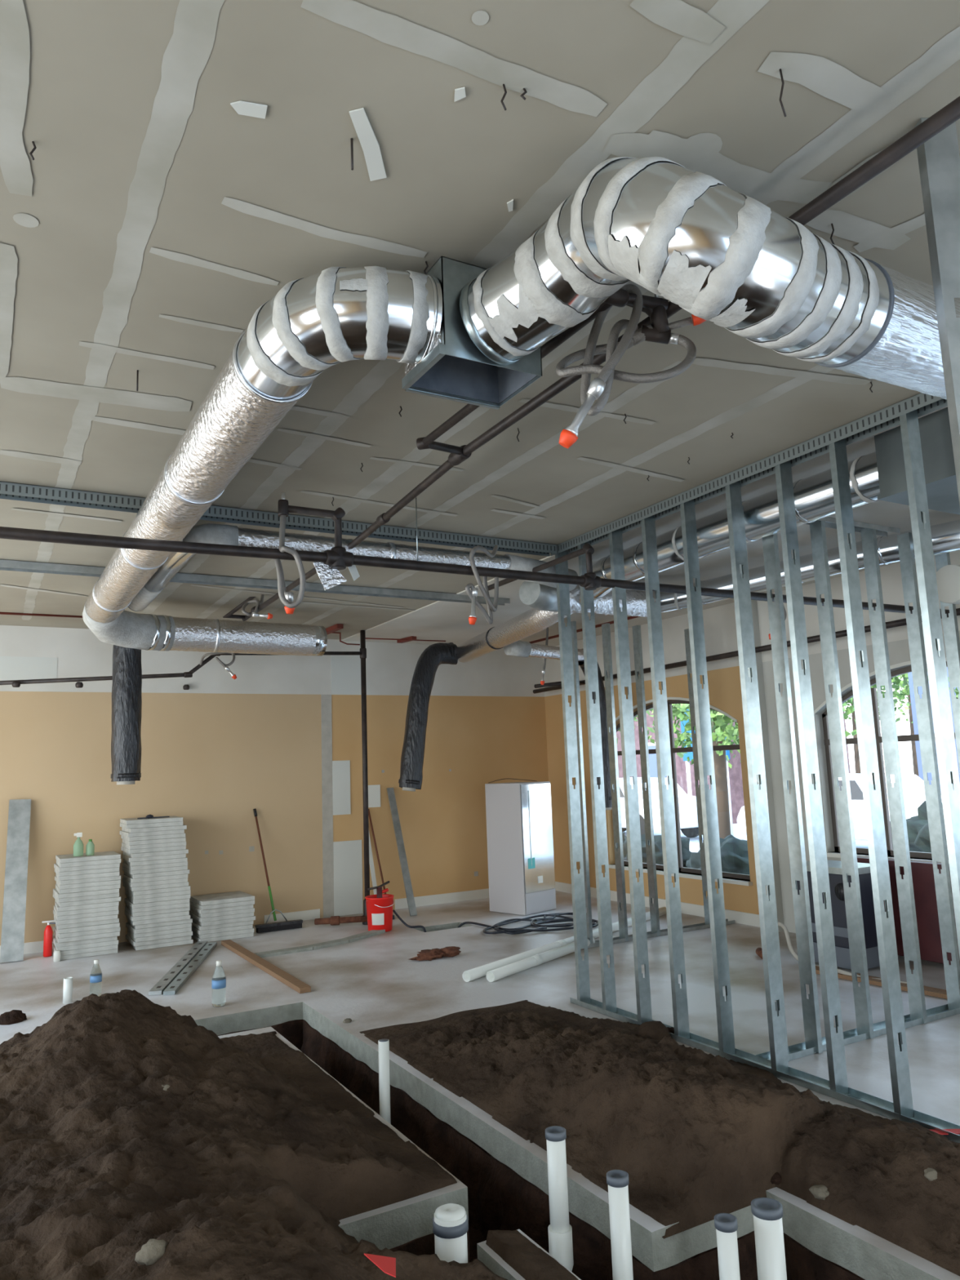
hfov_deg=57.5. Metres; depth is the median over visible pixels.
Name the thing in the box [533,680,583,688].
pipe
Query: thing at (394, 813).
stud
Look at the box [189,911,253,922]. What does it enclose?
board
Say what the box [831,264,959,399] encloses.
duct
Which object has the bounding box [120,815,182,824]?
board
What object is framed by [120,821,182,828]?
board
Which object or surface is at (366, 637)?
conduit
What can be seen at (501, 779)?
loose cable
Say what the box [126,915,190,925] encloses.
board
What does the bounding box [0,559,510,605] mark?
track
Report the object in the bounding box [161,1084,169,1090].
stone
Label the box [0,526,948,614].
pipe
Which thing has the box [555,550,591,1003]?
stud
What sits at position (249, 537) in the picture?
duct
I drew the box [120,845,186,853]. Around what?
board
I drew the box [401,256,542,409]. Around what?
box
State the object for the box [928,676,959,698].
tree
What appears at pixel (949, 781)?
stud
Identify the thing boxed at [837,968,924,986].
hose
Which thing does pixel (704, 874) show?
stud
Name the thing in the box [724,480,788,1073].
stud
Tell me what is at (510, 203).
scrap
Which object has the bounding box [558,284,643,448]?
sprinkler head
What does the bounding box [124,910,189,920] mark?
board
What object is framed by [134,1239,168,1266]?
stone
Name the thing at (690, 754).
shop sign
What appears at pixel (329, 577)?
flap
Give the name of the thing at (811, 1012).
stud
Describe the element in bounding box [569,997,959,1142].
track
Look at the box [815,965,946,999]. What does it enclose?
wood board
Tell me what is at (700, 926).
track
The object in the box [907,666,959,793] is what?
building
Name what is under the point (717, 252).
duct elbow
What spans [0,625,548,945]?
wall
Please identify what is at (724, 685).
wall
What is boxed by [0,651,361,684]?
pipe
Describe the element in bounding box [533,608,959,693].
pipe
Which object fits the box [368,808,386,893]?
stick
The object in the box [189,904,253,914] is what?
board
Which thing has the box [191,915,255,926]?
board
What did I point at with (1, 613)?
conduit
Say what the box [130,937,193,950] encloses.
board
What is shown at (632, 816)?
stud
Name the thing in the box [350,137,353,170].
rod
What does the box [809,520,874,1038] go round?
stud
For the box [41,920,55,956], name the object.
fire extinguisher
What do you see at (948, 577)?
roll
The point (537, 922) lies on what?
hose
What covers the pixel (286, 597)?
hose
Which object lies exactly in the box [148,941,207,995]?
strip
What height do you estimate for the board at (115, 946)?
0.041 m
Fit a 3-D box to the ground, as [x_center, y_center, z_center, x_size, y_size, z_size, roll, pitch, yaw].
[24.350,4.646,24.859,52.800,0.100,100.000,3,-10,-30]
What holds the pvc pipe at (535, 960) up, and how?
on the floor
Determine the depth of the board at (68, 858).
8.84 m
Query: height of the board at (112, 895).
0.041 m
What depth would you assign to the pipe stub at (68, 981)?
6.86 m
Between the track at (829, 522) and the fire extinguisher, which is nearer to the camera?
the track at (829, 522)
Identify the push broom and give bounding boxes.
[253,808,302,933]
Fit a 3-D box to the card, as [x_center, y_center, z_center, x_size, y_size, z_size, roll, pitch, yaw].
[-0.222,1.562,2.194,0.100,0.052,0.093,6,-12,-44]
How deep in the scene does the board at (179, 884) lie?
9.07 m
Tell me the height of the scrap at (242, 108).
0.004 m
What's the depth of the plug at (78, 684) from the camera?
8.71 m
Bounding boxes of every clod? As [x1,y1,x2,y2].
[0,1009,26,1025]
[636,1021,671,1039]
[666,1026,674,1034]
[770,1172,781,1184]
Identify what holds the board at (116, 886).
on the board at (55, 892)
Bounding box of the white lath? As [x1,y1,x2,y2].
[368,834,377,894]
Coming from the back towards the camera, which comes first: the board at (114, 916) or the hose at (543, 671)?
the hose at (543, 671)
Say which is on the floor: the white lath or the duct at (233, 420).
the white lath
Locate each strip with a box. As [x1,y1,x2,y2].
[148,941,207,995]
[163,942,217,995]
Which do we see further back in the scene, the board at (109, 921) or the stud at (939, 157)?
the board at (109, 921)
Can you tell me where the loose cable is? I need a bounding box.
[488,778,535,782]
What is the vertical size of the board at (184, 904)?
0.041 m
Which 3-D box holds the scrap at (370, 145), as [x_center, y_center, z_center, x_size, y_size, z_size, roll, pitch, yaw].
[-0.299,-1.336,2.370,0.052,0.004,0.274,-3,-8,4]
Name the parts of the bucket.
bail handle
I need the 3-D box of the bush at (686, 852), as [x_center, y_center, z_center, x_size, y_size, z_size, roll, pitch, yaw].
[2.614,3.385,13.178,1.293,0.943,1.618,3,-10,-30]
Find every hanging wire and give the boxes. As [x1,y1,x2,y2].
[29,141,36,159]
[423,261,428,274]
[500,84,506,110]
[520,88,527,100]
[778,68,786,116]
[830,223,835,244]
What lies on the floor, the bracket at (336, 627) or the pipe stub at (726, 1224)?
the pipe stub at (726, 1224)
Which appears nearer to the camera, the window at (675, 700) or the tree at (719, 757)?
the window at (675, 700)
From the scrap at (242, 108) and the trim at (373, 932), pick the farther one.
the trim at (373, 932)
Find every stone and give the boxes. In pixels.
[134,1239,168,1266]
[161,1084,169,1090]
[342,1017,351,1022]
[808,1184,829,1199]
[924,1168,937,1181]
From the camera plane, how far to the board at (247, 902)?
9.33 m
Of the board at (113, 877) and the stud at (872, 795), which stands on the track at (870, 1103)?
the stud at (872, 795)
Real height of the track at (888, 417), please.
0.070 m
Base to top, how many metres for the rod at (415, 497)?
0.432 m
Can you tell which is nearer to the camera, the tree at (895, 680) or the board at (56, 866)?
the board at (56, 866)
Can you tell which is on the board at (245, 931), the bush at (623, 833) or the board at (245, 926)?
the board at (245, 926)
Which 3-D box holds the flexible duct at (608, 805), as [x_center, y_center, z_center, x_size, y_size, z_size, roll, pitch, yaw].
[1.354,1.054,10.367,0.270,1.896,0.465,-9,-11,38]
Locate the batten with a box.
[221,939,311,993]
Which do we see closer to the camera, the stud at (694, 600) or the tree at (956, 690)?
the stud at (694, 600)
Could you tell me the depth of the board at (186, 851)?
9.10 m
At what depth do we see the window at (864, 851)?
7.98 m
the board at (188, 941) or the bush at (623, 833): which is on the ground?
the bush at (623, 833)
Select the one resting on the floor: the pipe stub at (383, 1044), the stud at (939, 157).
the pipe stub at (383, 1044)
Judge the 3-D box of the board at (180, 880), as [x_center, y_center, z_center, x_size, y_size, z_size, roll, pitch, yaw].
[-3.456,2.552,9.306,0.560,0.041,0.560,3,-10,-30]
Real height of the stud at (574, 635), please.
3.106 m
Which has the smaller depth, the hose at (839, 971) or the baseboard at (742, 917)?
the hose at (839, 971)
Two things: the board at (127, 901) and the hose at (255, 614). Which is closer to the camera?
the hose at (255, 614)
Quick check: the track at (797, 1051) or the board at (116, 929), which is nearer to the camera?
the track at (797, 1051)
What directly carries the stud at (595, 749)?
on the track at (870, 1103)
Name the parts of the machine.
drawer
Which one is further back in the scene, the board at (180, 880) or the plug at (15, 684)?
the board at (180, 880)
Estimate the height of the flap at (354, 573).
0.161 m
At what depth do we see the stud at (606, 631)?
8.67 m
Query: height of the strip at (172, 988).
0.032 m
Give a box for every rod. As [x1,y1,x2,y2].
[136,369,138,391]
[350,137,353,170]
[415,497,417,560]
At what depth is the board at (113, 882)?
8.75 m
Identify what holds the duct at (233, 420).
hanging from the ceiling
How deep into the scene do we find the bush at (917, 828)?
12.17 m
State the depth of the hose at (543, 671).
10.40 m
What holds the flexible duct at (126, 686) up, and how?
hanging from the duct elbow at (148, 632)
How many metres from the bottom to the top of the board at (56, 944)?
0.041 m
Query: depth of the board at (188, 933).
9.01 m
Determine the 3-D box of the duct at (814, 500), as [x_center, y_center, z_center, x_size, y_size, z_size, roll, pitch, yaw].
[0.890,-0.388,7.553,0.509,0.370,6.421,1,-9,-22]
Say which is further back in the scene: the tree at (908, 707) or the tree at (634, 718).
the tree at (908, 707)
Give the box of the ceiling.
[0,0,959,646]
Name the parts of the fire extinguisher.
valve handle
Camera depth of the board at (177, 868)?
9.09 m
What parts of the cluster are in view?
elbow arm, cross arm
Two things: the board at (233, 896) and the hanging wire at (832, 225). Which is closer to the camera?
the hanging wire at (832, 225)
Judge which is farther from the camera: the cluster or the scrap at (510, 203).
the cluster
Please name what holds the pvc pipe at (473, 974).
on the floor
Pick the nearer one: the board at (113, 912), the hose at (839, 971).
the hose at (839, 971)
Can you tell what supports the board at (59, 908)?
on the board at (111, 908)
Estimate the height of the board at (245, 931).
0.041 m
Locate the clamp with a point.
(148, 816)
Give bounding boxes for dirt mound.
[0,989,578,1279]
[359,1000,959,1275]
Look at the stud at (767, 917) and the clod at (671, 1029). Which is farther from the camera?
the clod at (671, 1029)
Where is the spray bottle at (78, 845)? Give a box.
[73,832,84,856]
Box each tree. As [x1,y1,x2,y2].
[616,716,636,742]
[633,703,741,839]
[680,697,854,753]
[842,673,911,773]
[880,675,919,777]
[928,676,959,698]
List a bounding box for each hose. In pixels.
[199,652,236,679]
[241,594,272,618]
[275,515,305,613]
[392,909,426,932]
[457,912,598,934]
[465,545,498,624]
[540,626,548,684]
[555,333,696,383]
[768,605,786,639]
[777,921,818,966]
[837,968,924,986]
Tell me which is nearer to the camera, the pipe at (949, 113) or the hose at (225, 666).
the pipe at (949, 113)
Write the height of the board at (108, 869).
0.041 m
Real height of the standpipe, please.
3.375 m
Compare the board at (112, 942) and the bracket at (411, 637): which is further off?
the bracket at (411, 637)
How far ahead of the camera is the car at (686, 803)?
20.32 m
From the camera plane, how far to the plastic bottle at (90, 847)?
8.92 m
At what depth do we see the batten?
7.69 m
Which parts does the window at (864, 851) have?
sill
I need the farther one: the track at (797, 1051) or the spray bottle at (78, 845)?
the spray bottle at (78, 845)
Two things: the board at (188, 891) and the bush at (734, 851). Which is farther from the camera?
the bush at (734, 851)
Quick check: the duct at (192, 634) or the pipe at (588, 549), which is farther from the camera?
the duct at (192, 634)
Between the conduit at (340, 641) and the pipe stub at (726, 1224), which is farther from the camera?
the conduit at (340, 641)
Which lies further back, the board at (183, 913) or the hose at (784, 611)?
the board at (183, 913)
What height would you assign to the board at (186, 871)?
0.041 m
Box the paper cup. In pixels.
[53,950,60,961]
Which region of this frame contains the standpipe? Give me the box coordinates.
[360,630,369,924]
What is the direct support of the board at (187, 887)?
on the board at (188, 891)
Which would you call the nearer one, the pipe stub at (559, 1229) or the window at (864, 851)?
the pipe stub at (559, 1229)
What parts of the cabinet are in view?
plinth panel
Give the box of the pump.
[367,880,389,897]
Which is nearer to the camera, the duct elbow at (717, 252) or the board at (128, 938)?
the duct elbow at (717, 252)
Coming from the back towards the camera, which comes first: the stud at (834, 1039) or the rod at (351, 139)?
the stud at (834, 1039)
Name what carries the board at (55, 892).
on the board at (112, 895)
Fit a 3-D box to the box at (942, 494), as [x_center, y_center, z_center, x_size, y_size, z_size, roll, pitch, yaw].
[2.520,-0.929,4.622,0.760,0.355,0.440,3,-10,-30]
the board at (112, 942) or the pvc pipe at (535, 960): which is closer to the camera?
the pvc pipe at (535, 960)
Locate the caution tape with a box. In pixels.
[929,1128,959,1134]
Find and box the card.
[364,1253,395,1277]
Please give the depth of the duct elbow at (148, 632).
7.96 m
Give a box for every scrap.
[230,100,266,119]
[348,107,386,181]
[453,86,466,102]
[506,199,513,211]
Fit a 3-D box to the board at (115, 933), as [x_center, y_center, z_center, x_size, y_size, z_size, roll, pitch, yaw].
[-3.999,2.980,8.901,0.560,0.041,0.560,3,-10,-29]
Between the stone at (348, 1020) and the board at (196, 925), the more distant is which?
the board at (196, 925)
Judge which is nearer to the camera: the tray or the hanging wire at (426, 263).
the hanging wire at (426, 263)
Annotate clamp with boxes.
[137,814,169,818]
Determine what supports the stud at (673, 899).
on the track at (870, 1103)
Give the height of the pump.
0.451 m
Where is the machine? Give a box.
[789,859,879,969]
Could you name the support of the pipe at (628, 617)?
hanging from the ceiling
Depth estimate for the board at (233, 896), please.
9.46 m
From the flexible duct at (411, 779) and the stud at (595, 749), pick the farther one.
the flexible duct at (411, 779)
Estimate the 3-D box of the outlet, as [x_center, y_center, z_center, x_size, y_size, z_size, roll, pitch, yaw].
[-1.047,2.752,9.597,0.088,0.053,0.036,3,-10,-30]
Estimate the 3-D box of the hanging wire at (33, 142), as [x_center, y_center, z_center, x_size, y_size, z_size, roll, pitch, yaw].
[-1.180,-1.291,2.311,0.018,0.052,0.008,-2,-8,-3]
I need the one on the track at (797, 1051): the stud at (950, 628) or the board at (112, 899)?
the stud at (950, 628)
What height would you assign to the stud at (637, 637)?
3.106 m
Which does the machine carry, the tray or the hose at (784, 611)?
the tray
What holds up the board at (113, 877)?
on the board at (113, 882)
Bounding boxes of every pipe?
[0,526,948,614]
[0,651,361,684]
[222,596,255,618]
[241,96,959,621]
[277,493,345,546]
[314,915,367,925]
[416,288,668,454]
[462,906,666,982]
[485,937,595,982]
[488,542,594,591]
[528,616,640,643]
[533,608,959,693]
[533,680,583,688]
[755,947,762,959]
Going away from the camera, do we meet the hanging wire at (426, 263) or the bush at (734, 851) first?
the hanging wire at (426, 263)
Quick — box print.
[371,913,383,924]
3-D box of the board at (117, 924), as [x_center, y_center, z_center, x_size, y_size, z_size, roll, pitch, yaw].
[-3.999,2.897,8.915,0.560,0.041,0.560,2,-9,-28]
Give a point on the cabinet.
(522, 877)
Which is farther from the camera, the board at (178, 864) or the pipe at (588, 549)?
the board at (178, 864)
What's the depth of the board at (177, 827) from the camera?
9.13 m
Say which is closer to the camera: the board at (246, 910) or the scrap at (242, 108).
the scrap at (242, 108)
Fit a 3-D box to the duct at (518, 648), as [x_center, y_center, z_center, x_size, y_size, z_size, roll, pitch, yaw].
[0.787,0.004,10.124,1.108,0.486,0.180,3,-10,-30]
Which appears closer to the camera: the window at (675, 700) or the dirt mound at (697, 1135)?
the dirt mound at (697, 1135)
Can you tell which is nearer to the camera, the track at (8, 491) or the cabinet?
the track at (8, 491)
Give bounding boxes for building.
[616,706,850,823]
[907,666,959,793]
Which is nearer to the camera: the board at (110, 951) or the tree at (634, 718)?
the board at (110, 951)
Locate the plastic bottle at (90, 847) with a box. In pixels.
[85,839,94,855]
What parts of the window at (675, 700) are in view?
sill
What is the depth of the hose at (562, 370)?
2.88 m
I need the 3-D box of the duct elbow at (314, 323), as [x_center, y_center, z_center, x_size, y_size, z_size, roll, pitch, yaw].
[-0.482,-1.037,2.946,0.523,0.285,0.668,3,-10,-30]
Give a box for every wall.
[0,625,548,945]
[542,550,959,933]
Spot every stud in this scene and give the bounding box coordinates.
[386,787,417,915]
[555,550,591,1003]
[570,621,593,943]
[577,541,617,1013]
[601,622,628,941]
[608,528,652,1022]
[631,625,660,936]
[640,515,689,1038]
[680,499,735,1054]
[684,628,710,924]
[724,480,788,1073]
[739,505,789,1062]
[762,533,822,1053]
[774,460,848,1094]
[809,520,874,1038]
[828,438,914,1118]
[860,528,927,1023]
[897,532,959,1010]
[899,409,959,958]
[914,117,959,506]
[934,552,959,773]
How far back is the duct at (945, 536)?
6.75 m
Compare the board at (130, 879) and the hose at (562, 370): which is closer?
the hose at (562, 370)
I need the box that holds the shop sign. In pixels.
[680,709,733,835]
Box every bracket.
[325,623,342,634]
[396,635,416,643]
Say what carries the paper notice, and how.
attached to the wall at (221, 748)
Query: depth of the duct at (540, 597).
7.36 m
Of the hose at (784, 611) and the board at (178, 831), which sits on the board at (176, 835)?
the board at (178, 831)
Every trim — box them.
[254,929,385,957]
[320,694,333,917]
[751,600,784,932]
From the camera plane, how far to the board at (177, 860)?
9.09 m
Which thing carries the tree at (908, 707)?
on the ground
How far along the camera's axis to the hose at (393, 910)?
9.56 m
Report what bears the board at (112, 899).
on the board at (59, 908)
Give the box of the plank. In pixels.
[0,799,31,963]
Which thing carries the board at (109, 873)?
on the board at (113, 877)
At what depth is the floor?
6.00 m
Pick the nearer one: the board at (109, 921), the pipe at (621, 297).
the pipe at (621, 297)
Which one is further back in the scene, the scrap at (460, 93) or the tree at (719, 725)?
the tree at (719, 725)
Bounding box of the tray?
[789,859,870,875]
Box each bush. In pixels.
[622,831,626,842]
[622,833,691,867]
[685,834,750,875]
[891,800,947,853]
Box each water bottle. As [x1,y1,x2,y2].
[89,959,102,995]
[211,960,226,1006]
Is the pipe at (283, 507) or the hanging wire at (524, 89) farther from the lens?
the pipe at (283, 507)
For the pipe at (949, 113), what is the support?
hanging from the ceiling
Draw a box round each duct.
[84,328,313,622]
[111,644,142,784]
[128,523,238,611]
[169,616,327,656]
[237,527,577,591]
[398,642,457,791]
[455,451,879,662]
[503,640,584,662]
[519,581,655,617]
[577,648,612,809]
[626,519,959,616]
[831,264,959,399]
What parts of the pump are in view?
pump handle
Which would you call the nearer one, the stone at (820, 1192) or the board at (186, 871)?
the stone at (820, 1192)
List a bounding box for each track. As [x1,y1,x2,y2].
[0,481,556,556]
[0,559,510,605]
[550,392,947,555]
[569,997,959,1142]
[582,919,735,949]
[755,1004,959,1060]
[805,516,900,536]
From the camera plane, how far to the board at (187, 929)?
9.01 m
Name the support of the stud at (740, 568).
on the track at (797, 1051)
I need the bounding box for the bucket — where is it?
[364,893,394,931]
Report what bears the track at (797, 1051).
on the floor
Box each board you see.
[52,934,117,947]
[52,942,117,955]
[52,948,117,959]
[53,862,119,871]
[53,888,119,898]
[53,893,119,902]
[53,905,118,915]
[53,909,118,920]
[53,914,117,924]
[53,917,119,928]
[53,926,120,938]
[53,931,119,942]
[54,866,119,876]
[54,875,120,884]
[54,896,120,906]
[54,901,119,911]
[54,939,118,951]
[55,851,120,862]
[55,871,119,880]
[55,884,120,893]
[55,922,119,933]
[56,858,120,867]
[56,880,120,889]
[119,829,184,836]
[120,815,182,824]
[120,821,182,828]
[120,833,185,840]
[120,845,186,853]
[121,824,186,832]
[121,841,186,849]
[122,837,186,845]
[122,853,186,862]
[122,861,187,870]
[122,865,187,874]
[122,878,187,887]
[123,848,188,857]
[123,873,187,883]
[123,881,188,891]
[124,857,187,866]
[124,869,189,878]
[124,885,190,895]
[124,889,190,899]
[124,897,189,908]
[124,906,190,916]
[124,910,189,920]
[125,922,191,933]
[125,934,191,946]
[126,893,190,903]
[126,902,190,912]
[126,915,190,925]
[127,917,192,928]
[127,927,191,937]
[127,930,192,942]
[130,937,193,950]
[189,891,254,905]
[189,900,254,910]
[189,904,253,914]
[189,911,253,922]
[190,907,254,918]
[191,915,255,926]
[191,920,253,930]
[191,924,253,934]
[191,928,253,938]
[191,932,253,942]
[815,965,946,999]
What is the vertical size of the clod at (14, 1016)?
0.120 m
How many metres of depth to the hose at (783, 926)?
7.26 m
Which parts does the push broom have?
handle, handle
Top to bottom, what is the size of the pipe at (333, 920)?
0.098 m
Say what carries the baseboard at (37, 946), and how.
attached to the wall at (221, 748)
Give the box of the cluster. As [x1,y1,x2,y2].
[626,293,706,345]
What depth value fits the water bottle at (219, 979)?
6.60 m
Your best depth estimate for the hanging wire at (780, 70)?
2.15 m
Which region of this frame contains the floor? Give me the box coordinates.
[0,890,959,1279]
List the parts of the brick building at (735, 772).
pane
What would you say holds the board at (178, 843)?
on the board at (177, 847)
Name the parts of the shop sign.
post, post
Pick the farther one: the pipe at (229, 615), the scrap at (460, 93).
the pipe at (229, 615)
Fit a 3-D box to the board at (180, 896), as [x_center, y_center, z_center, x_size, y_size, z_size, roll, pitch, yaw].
[-3.417,2.720,9.298,0.560,0.041,0.560,2,-9,-28]
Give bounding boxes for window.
[608,697,752,885]
[813,657,955,863]
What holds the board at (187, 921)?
on the board at (129, 926)
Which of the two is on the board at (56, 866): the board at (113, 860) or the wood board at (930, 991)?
the board at (113, 860)
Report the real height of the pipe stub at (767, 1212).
0.682 m
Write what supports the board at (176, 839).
on the board at (178, 843)
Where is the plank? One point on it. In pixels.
(12, 940)
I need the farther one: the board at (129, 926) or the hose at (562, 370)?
the board at (129, 926)
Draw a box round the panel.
[857,856,959,964]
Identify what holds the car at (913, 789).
on the ground
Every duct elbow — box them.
[82,600,175,651]
[235,266,442,399]
[459,156,894,367]
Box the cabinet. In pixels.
[484,781,555,915]
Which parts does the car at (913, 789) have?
glass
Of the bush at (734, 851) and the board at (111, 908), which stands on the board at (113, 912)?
the board at (111, 908)
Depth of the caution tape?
3.90 m
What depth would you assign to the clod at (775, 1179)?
3.50 m
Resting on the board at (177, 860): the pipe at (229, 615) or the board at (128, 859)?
the board at (128, 859)
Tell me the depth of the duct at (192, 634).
8.56 m
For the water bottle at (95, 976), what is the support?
on the floor
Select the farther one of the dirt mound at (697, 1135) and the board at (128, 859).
the board at (128, 859)
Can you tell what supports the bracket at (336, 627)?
attached to the ceiling
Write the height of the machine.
0.787 m
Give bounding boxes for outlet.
[382,888,388,893]
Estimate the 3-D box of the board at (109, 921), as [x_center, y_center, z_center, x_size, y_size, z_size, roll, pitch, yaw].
[-4.020,2.858,8.935,0.560,0.041,0.560,3,-10,-29]
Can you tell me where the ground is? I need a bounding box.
[624,823,868,852]
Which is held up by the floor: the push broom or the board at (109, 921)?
the push broom
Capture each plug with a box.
[12,680,20,687]
[75,681,83,688]
[182,684,189,689]
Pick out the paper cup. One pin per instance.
(56, 957)
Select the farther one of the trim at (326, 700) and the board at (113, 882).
the trim at (326, 700)
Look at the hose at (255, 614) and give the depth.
7.94 m
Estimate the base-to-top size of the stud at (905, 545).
3.240 m
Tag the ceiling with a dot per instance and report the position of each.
(150, 220)
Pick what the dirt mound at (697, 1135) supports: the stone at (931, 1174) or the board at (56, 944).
the stone at (931, 1174)
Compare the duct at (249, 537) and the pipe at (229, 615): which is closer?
the duct at (249, 537)
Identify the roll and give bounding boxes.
[935,564,959,604]
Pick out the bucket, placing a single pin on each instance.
(379, 910)
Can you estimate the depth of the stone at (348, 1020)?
6.04 m
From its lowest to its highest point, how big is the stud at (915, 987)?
3.240 m
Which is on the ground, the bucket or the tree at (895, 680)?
the tree at (895, 680)
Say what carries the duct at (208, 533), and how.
attached to the duct at (249, 537)
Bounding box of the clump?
[408,946,461,960]
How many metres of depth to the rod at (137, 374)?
3.61 m
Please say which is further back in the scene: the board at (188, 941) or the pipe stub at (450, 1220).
the board at (188, 941)
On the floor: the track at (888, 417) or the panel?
the panel
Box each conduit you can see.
[0,612,82,617]
[331,631,359,644]
[365,637,445,641]
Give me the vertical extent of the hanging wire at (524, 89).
0.033 m
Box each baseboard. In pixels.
[0,888,488,954]
[555,881,759,927]
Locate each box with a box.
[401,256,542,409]
[874,407,959,515]
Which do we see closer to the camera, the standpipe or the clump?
the clump
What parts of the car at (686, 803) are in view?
glass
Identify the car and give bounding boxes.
[618,777,698,837]
[737,773,942,848]
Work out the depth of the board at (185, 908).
9.05 m
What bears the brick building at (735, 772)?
on the ground
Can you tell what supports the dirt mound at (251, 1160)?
on the floor
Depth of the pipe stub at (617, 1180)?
3.10 m
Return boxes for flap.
[312,561,346,590]
[347,564,359,581]
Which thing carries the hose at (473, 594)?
attached to the pipe at (337, 557)
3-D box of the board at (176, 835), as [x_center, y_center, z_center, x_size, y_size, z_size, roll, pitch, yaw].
[-3.497,2.095,9.364,0.560,0.041,0.560,3,-10,-30]
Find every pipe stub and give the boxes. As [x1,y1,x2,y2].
[62,977,72,1004]
[377,1038,391,1124]
[432,1203,468,1262]
[545,1125,573,1271]
[606,1169,633,1279]
[714,1213,740,1279]
[751,1197,786,1279]
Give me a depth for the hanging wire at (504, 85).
2.17 m
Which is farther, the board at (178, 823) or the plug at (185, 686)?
the plug at (185, 686)
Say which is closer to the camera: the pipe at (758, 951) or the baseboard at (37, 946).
the pipe at (758, 951)
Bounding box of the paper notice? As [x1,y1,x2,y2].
[368,784,380,807]

